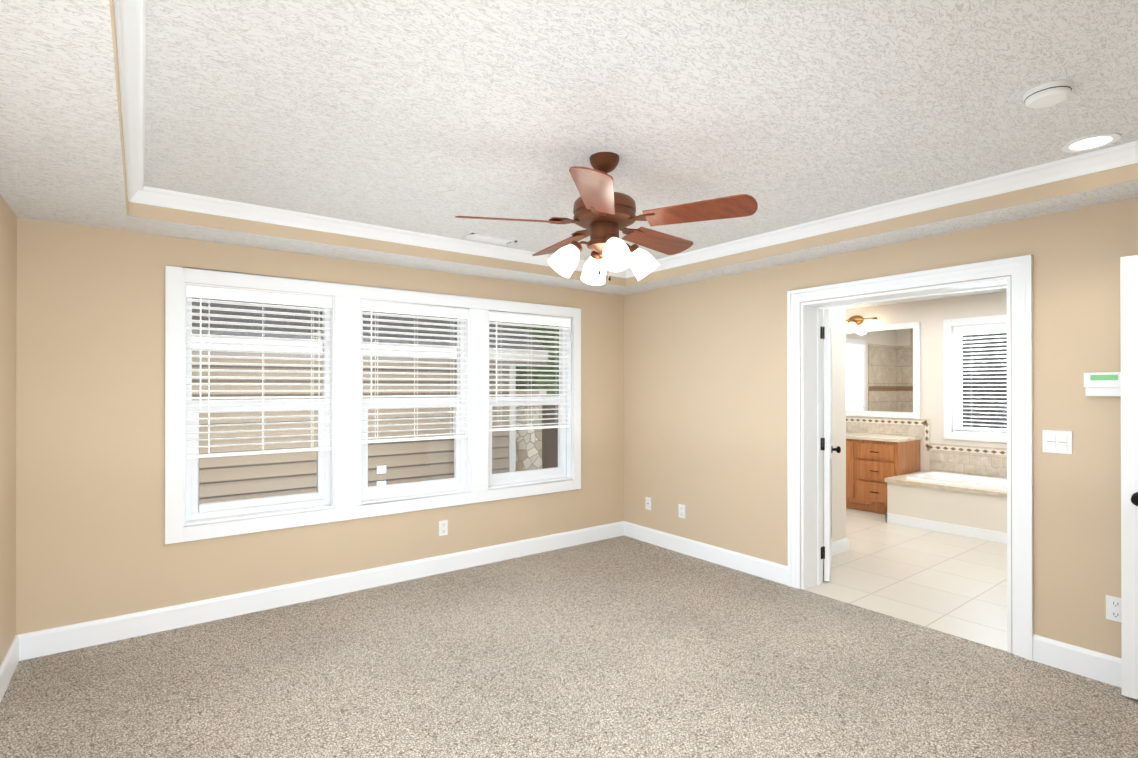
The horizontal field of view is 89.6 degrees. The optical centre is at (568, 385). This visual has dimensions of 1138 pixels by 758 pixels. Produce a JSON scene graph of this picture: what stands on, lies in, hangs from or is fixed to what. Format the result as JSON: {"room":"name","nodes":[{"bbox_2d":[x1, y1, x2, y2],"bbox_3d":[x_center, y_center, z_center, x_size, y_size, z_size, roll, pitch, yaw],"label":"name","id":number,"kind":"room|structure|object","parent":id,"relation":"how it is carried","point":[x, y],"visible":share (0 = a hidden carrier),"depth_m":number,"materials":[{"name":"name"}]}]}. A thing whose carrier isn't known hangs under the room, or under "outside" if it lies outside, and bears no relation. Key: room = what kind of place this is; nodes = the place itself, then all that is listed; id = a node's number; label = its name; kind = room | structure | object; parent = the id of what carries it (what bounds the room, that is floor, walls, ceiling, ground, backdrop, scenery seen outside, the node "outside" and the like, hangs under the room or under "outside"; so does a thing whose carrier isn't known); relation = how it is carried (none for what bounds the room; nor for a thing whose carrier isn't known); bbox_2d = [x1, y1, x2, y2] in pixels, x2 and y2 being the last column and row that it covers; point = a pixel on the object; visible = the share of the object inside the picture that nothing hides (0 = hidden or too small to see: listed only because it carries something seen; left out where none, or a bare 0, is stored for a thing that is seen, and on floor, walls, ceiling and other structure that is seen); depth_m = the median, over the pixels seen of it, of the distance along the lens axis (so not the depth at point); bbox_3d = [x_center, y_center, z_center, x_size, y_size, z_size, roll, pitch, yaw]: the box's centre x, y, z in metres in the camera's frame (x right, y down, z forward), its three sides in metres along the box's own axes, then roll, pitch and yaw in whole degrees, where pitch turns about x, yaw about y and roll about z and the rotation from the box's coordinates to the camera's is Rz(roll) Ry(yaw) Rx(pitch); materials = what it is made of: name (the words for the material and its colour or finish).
{"room":"empty bedroom","nodes":[
{"label":"empty bedroom","id":0,"kind":"room"},
{"bbox_2d":[0,194,16,664],"bbox_3d":[-1.568,0.197,1.119,0.120,2.486,4.640,0,0,-37],"label":"wall","id":1,"kind":"structure","parent":0,"point":[8,270],"depth_m":2.82,"materials":[{"name":"paint"}]},
{"bbox_2d":[0,634,23,701],"bbox_3d":[-1.549,1.372,1.204,0.015,0.135,4.520,0,0,-37],"label":"baseboard","id":2,"kind":"structure","parent":1,"relation":"attached to","point":[15,653],"depth_m":2.83,"materials":[{"name":"white wood"}]},
{"bbox_2d":[16,217,623,634],"bbox_3d":[-1.180,0.206,4.399,4.670,2.486,0.150,0,0,-37],"label":"wall","id":3,"kind":"structure","parent":0,"point":[90,435],"depth_m":3.33,"materials":[{"name":"paint"}]},
{"bbox_2d":[24,521,623,659],"bbox_3d":[-1.171,1.382,4.300,4.270,0.135,0.015,0,0,-37],"label":"baseboard","id":4,"kind":"structure","parent":3,"relation":"attached to","point":[45,642],"depth_m":3.75,"materials":[{"name":"white wood"}]},
{"bbox_2d":[165,266,580,543],"bbox_3d":[-1.185,0.115,4.377,3.115,1.652,0.160,0,0,-37],"label":"window","id":5,"kind":"structure","parent":3,"relation":"in","point":[347,502],"depth_m":4.02,"materials":[{"name":"white"}]},
{"bbox_2d":[186,285,331,458],"bbox_3d":[-1.998,-0.083,3.741,0.840,1.051,0.062,0,0,-37],"label":"window blind","id":6,"kind":"object","parent":5,"relation":"attached to","point":[200,292],"visible":0.94,"depth_m":3.71,"materials":[{"name":"white plastic"}]},
{"bbox_2d":[361,301,467,443],"bbox_3d":[-1.165,-0.096,4.364,0.840,1.021,0.062,0,0,-37],"label":"window blind","id":7,"kind":"object","parent":5,"relation":"attached to","point":[410,310],"visible":0.92,"depth_m":4.34,"materials":[{"name":"white plastic"}]},
{"bbox_2d":[489,312,570,430],"bbox_3d":[-0.340,-0.114,4.980,0.840,0.981,0.062,0,0,-37],"label":"window blind","id":8,"kind":"object","parent":5,"relation":"attached to","point":[526,319],"visible":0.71,"depth_m":4.96,"materials":[{"name":"white plastic"}]},
{"bbox_2d":[439,520,447,535],"bbox_3d":[-0.976,1.105,4.450,0.072,0.116,0.008,0,0,-37],"label":"electrical outlet","id":9,"kind":"object","parent":3,"relation":"attached to","point":[443,527],"visible":1,"depth_m":4.45,"materials":[{"name":"white plastic"}]},
{"bbox_2d":[0,535,1137,757],"bbox_3d":[0.109,1.494,2.462,4.420,0.100,4.790,0,0,-37],"label":"floor carpet","id":10,"kind":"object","parent":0,"point":[622,647],"visible":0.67,"depth_m":2.79,"materials":[{"name":"beige carpet"}]},
{"bbox_2d":[0,0,1137,294],"bbox_3d":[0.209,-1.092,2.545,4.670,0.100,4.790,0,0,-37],"label":"ceiling","id":11,"kind":"structure","parent":0,"point":[430,116],"depth_m":2.11,"materials":[{"name":"white paint"}]},
{"bbox_2d":[463,233,516,244],"bbox_3d":[-0.553,-1.034,4.041,0.360,0.008,0.130,0,0,-37],"label":"ceiling vent","id":12,"kind":"object","parent":11,"relation":"in","point":[487,238],"visible":1,"depth_m":4.03,"materials":[{"name":"white metal"}]},
{"bbox_2d":[455,152,757,284],"bbox_3d":[0.167,-0.760,2.653,1.273,0.564,1.271,0,0,-37],"label":"ceiling fan","id":13,"kind":"object","parent":11,"relation":"hanging from","point":[603,212],"visible":1,"depth_m":2.53,"materials":[{"name":"brown wood"}]},
{"bbox_2d":[1023,80,1072,107],"bbox_3d":[1.692,-1.024,2.023,0.136,0.040,0.136,0,0,-37],"label":"smoke detector","id":14,"kind":"object","parent":11,"relation":"attached to","point":[1048,94],"visible":1,"depth_m":1.99,"materials":[{"name":"white plastic"}]},
{"bbox_2d":[1061,133,1120,151],"bbox_3d":[2.232,-1.039,2.452,0.190,0.007,0.190,0,0,-37],"label":"recessed light","id":15,"kind":"object","parent":11,"relation":"in","point":[1090,142],"visible":1,"depth_m":2.45,"materials":[{"name":"white"}]},
{"bbox_2d":[109,0,1137,286],"bbox_3d":[0.175,-0.967,2.607,3.520,0.150,3.600,0,0,-37],"label":"tray ceiling side","id":16,"kind":"structure","parent":0,"point":[1115,176],"depth_m":3.33,"materials":[{"name":"paint"}]},
{"bbox_2d":[114,0,149,204],"bbox_3d":[-1.204,-1.006,1.576,0.066,0.078,3.590,0,0,-37],"label":"crown molding","id":17,"kind":"structure","parent":16,"relation":"attached to","point":[130,22],"depth_m":1.92,"materials":[{"name":"white wood"}]},
{"bbox_2d":[150,187,625,277],"bbox_3d":[-0.880,-0.999,4.018,3.330,0.078,0.066,0,0,-37],"label":"crown molding","id":18,"kind":"structure","parent":16,"relation":"attached to","point":[158,197],"depth_m":3.58,"materials":[{"name":"white wood"}]},
{"bbox_2d":[626,140,1137,277],"bbox_3d":[1.555,-1.000,3.638,0.066,0.078,3.590,0,0,-37],"label":"crown molding","id":19,"kind":"structure","parent":16,"relation":"attached to","point":[1125,154],"depth_m":3.09,"materials":[{"name":"white wood"}]},
{"bbox_2d":[823,306,845,544],"bbox_3d":[2.026,0.231,4.816,0.956,2.440,0.120,0,0,-37],"label":"wall","id":20,"kind":"structure","parent":0,"point":[838,315],"depth_m":4.98,"materials":[{"name":"paint"}]},
{"bbox_2d":[824,309,840,580],"bbox_3d":[2.029,0.435,4.483,0.175,2.005,0.600,0,0,26],"label":"bathroom door","id":21,"kind":"structure","parent":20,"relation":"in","point":[829,450],"depth_m":4.22,"materials":[{"name":"white wood"}]},
{"bbox_2d":[823,538,847,555],"bbox_3d":[2.639,1.393,4.000,0.974,0.110,2.184,0,0,-37],"label":"baseboard","id":22,"kind":"structure","parent":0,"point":[839,546],"depth_m":4.96,"materials":[{"name":"white wood"}]},
{"bbox_2d":[624,197,1137,657],"bbox_3d":[1.988,0.205,3.852,0.250,2.486,4.520,0,0,-37],"label":"wall","id":23,"kind":"structure","parent":0,"point":[705,402],"depth_m":3.88,"materials":[{"name":"paint"}]},
{"bbox_2d":[645,497,650,509],"bbox_3d":[0.733,1.092,5.308,0.014,0.116,0.072,0,0,-37],"label":"electrical outlet","id":24,"kind":"object","parent":23,"relation":"attached to","point":[647,503],"visible":1,"depth_m":5.31,"materials":[{"name":"white plastic"}]},
{"bbox_2d":[678,504,684,518],"bbox_3d":[0.981,1.091,4.981,0.008,0.116,0.072,0,0,-37],"label":"electrical outlet","id":25,"kind":"object","parent":23,"relation":"attached to","point":[681,508],"visible":1,"depth_m":4.98,"materials":[{"name":"white plastic"}]},
{"bbox_2d":[624,521,787,585],"bbox_3d":[1.068,1.383,4.858,0.015,0.135,1.760,0,0,-37],"label":"baseboard","id":26,"kind":"structure","parent":23,"relation":"attached to","point":[769,570],"depth_m":4.71,"materials":[{"name":"white wood"}]},
{"bbox_2d":[787,255,1033,660],"bbox_3d":[2.122,0.379,3.664,0.288,2.136,1.420,0,0,-37],"label":"door frame","id":27,"kind":"structure","parent":23,"relation":"attached to","point":[805,438],"depth_m":3.53,"materials":[{"name":"white wood"}]},
{"bbox_2d":[1043,430,1071,453],"bbox_3d":[2.507,0.288,2.941,0.010,0.116,0.118,0,0,-37],"label":"light switch","id":28,"kind":"object","parent":23,"relation":"attached to","point":[1054,441],"visible":1,"depth_m":2.94,"materials":[{"name":"white plastic"}]},
{"bbox_2d":[1033,634,1121,687],"bbox_3d":[2.831,1.376,2.499,0.015,0.135,1.290,0,0,-37],"label":"baseboard","id":29,"kind":"structure","parent":23,"relation":"attached to","point":[1098,666],"depth_m":2.86,"materials":[{"name":"white wood"}]},
{"bbox_2d":[1084,372,1120,395],"bbox_3d":[2.610,-0.008,2.782,0.036,0.115,0.160,0,0,-37],"label":"thermostat","id":30,"kind":"object","parent":23,"relation":"attached to","point":[1102,383],"visible":0.71,"depth_m":2.78,"materials":[{"name":"white plastic"}]},
{"bbox_2d":[1106,595,1120,621],"bbox_3d":[2.639,1.078,2.763,0.008,0.116,0.072,0,0,-37],"label":"electrical outlet","id":31,"kind":"object","parent":23,"relation":"attached to","point":[1113,608],"visible":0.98,"depth_m":2.77,"materials":[{"name":"white plastic"}]},
{"bbox_2d":[1120,255,1137,699],"bbox_3d":[2.822,0.416,2.326,0.105,2.030,0.842,0,0,-41],"label":"entry door","id":32,"kind":"structure","parent":23,"relation":"in","point":[1129,440],"depth_m":2.63,"materials":[{"name":"white wood"}]},
{"bbox_2d":[804,508,1006,651],"bbox_3d":[2.943,1.502,5.361,3.590,0.101,4.240,0,0,-37],"label":"floor","id":33,"kind":"structure","parent":0,"point":[954,585],"depth_m":4.30,"materials":[{"name":"beige tile"}]},
{"bbox_2d":[846,432,921,513],"bbox_3d":[3.342,1.022,7.113,0.612,0.868,1.668,0,0,-37],"label":"bathroom vanity","id":34,"kind":"object","parent":33,"relation":"on","point":[873,461],"visible":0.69,"depth_m":6.53,"materials":[{"name":"brown wood"}]},
{"bbox_2d":[885,471,1006,543],"bbox_3d":[4.236,1.167,5.666,0.886,0.568,1.739,0,0,-37],"label":"tub deck","id":35,"kind":"object","parent":33,"relation":"on","point":[970,506],"visible":0.56,"depth_m":5.68,"materials":[{"name":"paint"}]},
{"bbox_2d":[846,292,1006,471],"bbox_3d":[4.345,0.235,6.412,0.150,2.440,4.240,0,0,-37],"label":"wall","id":36,"kind":"structure","parent":0,"point":[930,316],"depth_m":6.54,"materials":[{"name":"paint"}]},
{"bbox_2d":[846,315,881,329],"bbox_3d":[3.562,-0.796,7.191,0.170,0.187,0.704,0,0,-37],"label":"sconce","id":37,"kind":"object","parent":36,"relation":"attached to","point":[854,321],"visible":0.62,"depth_m":7.14,"materials":[{"name":"white glass"}]},
{"bbox_2d":[846,322,919,418],"bbox_3d":[3.656,-0.180,7.188,0.022,1.128,1.375,0,0,-37],"label":"vanity mirror","id":38,"kind":"object","parent":36,"relation":"attached to","point":[883,371],"visible":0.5,"depth_m":6.96,"materials":[{"name":"white mirror"}]},
{"bbox_2d":[846,416,1006,478],"bbox_3d":[4.279,0.685,6.359,0.016,0.600,3.996,0,0,-37],"label":"tile backsplash","id":39,"kind":"structure","parent":36,"relation":"attached to","point":[975,460],"depth_m":6.44,"materials":[{"name":"beige tile"}]},
{"bbox_2d":[943,314,1006,442],"bbox_3d":[4.572,-0.075,6.084,0.160,1.344,1.000,0,0,-37],"label":"window","id":40,"kind":"structure","parent":36,"relation":"in","point":[950,379],"depth_m":6.38,"materials":[{"name":"white"}]},
{"bbox_2d":[954,324,1006,431],"bbox_3d":[4.553,-0.084,6.070,0.061,1.136,0.810,0,0,-37],"label":"window blind","id":41,"kind":"object","parent":40,"relation":"attached to","point":[983,329],"visible":0.54,"depth_m":6.18,"materials":[{"name":"white plastic"}]},
{"bbox_2d":[846,287,1006,308],"bbox_3d":[3.055,-1.037,5.452,3.370,0.100,4.240,0,0,-37],"label":"ceiling","id":42,"kind":"structure","parent":0,"point":[987,291],"depth_m":6.38,"materials":[{"name":"white paint"}]},
{"label":"outside","id":43,"kind":"structure","parent":0,"visible":0},
{"bbox_2d":[192,297,1006,503],"bbox_3d":[-7.695,-1.033,14.097,38.400,11.623,36.520,0,0,-37],"label":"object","id":44,"kind":"structure","parent":43,"point":[527,461],"depth_m":7.81,"materials":[{"name":"glass"}]}
]}

